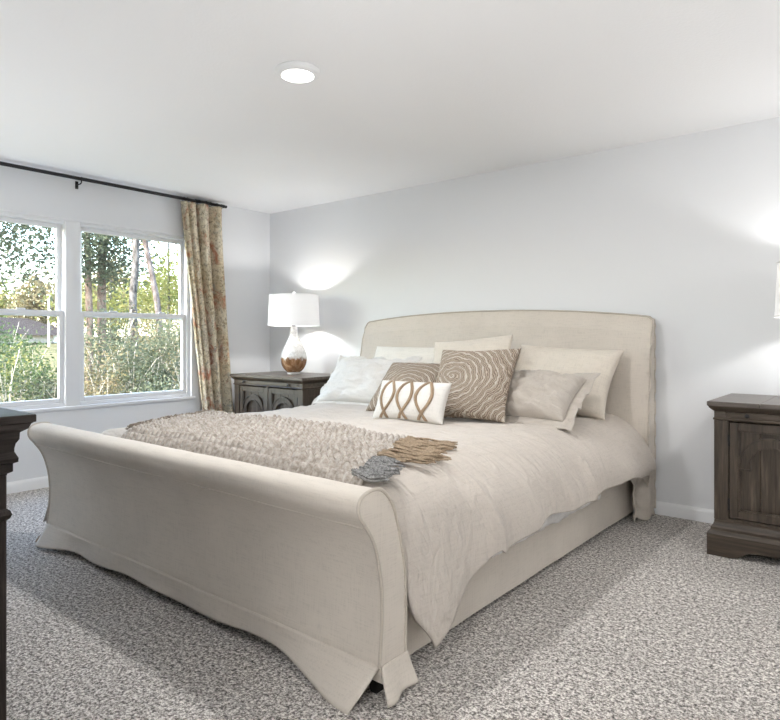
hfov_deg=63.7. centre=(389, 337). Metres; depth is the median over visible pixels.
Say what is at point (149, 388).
shrub
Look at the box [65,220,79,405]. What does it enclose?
trim
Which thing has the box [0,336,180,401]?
ground
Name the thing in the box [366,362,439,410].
cushion
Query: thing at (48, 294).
utility pole
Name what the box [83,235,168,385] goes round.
tree
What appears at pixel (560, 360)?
bed pillow
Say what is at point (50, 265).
tree
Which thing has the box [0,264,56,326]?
tree
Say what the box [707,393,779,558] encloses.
nightstand
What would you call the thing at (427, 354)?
bed pillow
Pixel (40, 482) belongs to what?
baseboard
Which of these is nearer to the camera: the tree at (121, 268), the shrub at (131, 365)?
the shrub at (131, 365)
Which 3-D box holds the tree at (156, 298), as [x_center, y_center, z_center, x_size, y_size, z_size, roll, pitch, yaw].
[-4.574,-0.779,11.997,0.672,4.591,0.147,0,0,-13]
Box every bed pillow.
[374,346,433,362]
[433,335,512,363]
[515,345,624,419]
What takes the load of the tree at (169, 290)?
on the ground
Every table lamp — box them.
[267,291,319,373]
[773,261,779,317]
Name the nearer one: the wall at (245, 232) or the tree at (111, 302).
the wall at (245, 232)
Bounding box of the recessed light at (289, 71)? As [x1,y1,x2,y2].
[275,61,319,82]
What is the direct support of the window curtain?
hanging from the curtain rod
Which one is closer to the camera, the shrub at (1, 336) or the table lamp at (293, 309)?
the table lamp at (293, 309)
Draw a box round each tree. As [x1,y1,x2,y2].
[0,221,107,302]
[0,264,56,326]
[0,271,28,317]
[22,278,177,371]
[44,232,131,394]
[50,265,96,327]
[82,250,148,339]
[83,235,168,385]
[106,241,180,387]
[129,238,139,386]
[138,248,178,338]
[142,240,165,378]
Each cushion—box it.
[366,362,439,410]
[373,380,451,424]
[435,349,520,422]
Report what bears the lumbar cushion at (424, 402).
on the duvet at (501, 482)
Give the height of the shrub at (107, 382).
1.610 m
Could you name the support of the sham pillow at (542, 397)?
on the duvet at (501, 482)
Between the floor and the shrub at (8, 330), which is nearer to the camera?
the floor
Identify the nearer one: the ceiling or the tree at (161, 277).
the ceiling
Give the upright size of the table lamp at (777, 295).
0.755 m
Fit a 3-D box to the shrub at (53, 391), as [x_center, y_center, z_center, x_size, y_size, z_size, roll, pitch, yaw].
[-5.171,0.918,9.670,1.334,1.216,1.345,0,0,6]
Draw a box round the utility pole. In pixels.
[48,294,49,346]
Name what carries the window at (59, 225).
in the wall at (245, 232)
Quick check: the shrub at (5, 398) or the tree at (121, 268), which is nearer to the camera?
the shrub at (5, 398)
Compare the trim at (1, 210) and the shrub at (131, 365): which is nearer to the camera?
the trim at (1, 210)
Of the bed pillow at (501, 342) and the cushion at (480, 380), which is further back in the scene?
the bed pillow at (501, 342)
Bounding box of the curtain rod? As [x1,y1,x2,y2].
[0,161,226,207]
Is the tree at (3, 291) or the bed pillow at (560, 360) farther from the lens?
the tree at (3, 291)
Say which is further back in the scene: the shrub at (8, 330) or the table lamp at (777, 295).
the shrub at (8, 330)
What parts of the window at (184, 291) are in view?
sash, sash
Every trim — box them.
[0,209,192,395]
[16,396,195,412]
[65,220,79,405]
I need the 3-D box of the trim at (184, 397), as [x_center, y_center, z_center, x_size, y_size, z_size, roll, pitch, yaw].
[-2.545,0.547,4.923,0.172,0.024,2.235,0,0,39]
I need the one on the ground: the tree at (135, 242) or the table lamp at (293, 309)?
the tree at (135, 242)
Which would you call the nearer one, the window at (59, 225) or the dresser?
the dresser
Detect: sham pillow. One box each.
[311,355,421,405]
[505,369,600,431]
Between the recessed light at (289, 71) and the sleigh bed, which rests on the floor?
the sleigh bed
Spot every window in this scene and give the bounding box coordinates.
[0,211,64,409]
[80,223,189,404]
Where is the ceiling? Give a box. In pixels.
[0,0,779,213]
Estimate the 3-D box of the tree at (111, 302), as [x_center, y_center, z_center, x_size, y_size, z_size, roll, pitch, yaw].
[-6.857,-0.045,15.821,2.564,2.930,4.540,0,0,39]
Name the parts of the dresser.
post, cornice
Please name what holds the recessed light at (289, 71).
in the ceiling
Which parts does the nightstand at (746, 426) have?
cornice, drawer, door, arch molding, panel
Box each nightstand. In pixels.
[230,371,330,413]
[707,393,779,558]
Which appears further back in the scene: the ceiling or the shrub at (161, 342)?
the shrub at (161, 342)
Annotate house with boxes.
[0,317,56,342]
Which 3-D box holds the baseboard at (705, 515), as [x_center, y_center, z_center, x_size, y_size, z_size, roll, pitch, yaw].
[1.187,1.091,4.455,6.250,0.083,0.014,0,0,39]
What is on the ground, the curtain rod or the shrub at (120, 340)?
the shrub at (120, 340)
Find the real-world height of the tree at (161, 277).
9.427 m
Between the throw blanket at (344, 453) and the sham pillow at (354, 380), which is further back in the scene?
the sham pillow at (354, 380)
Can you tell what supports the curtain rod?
attached to the wall at (245, 232)
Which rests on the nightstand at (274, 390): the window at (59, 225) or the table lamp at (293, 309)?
the table lamp at (293, 309)
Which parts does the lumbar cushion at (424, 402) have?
braid trim, braid trim, braid trim, braid trim, braid trim, braid trim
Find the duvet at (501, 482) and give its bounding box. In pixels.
[101,402,655,648]
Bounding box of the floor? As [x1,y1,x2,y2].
[7,487,779,719]
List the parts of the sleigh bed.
footboard, headboard, rail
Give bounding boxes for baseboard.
[7,476,48,493]
[654,501,713,523]
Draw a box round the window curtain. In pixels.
[180,197,233,412]
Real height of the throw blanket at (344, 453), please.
0.118 m
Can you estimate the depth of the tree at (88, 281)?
12.39 m
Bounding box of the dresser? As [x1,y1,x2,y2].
[0,408,35,719]
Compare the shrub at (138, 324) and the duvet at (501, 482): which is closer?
the duvet at (501, 482)
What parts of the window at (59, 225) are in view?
sash, sash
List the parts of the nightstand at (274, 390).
arch molding, door, panel, drawer, cornice, door, arch molding, panel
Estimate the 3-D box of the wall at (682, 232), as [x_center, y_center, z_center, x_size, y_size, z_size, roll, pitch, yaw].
[1.242,-0.068,4.522,6.570,2.400,0.160,0,0,39]
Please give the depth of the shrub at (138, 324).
11.37 m
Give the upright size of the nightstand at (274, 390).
0.800 m
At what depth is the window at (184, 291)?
5.43 m
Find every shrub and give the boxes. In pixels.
[0,316,52,388]
[0,326,56,401]
[0,334,53,401]
[0,336,21,400]
[6,359,95,400]
[49,295,159,394]
[56,332,137,395]
[86,327,177,395]
[104,293,177,386]
[118,295,180,391]
[127,305,180,390]
[130,367,180,392]
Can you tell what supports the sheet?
on the sleigh bed
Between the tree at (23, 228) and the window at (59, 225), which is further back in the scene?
the tree at (23, 228)
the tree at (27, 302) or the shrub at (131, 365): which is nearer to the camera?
the shrub at (131, 365)
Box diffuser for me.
[281,69,313,82]
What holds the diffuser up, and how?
attached to the recessed light at (289, 71)
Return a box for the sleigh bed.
[27,310,655,714]
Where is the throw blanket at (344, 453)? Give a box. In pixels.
[121,409,457,485]
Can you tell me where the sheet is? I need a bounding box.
[492,494,600,557]
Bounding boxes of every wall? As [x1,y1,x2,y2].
[0,161,269,481]
[270,117,779,509]
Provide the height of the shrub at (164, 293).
2.426 m
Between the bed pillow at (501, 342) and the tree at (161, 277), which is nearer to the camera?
the bed pillow at (501, 342)
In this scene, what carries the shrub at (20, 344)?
on the ground

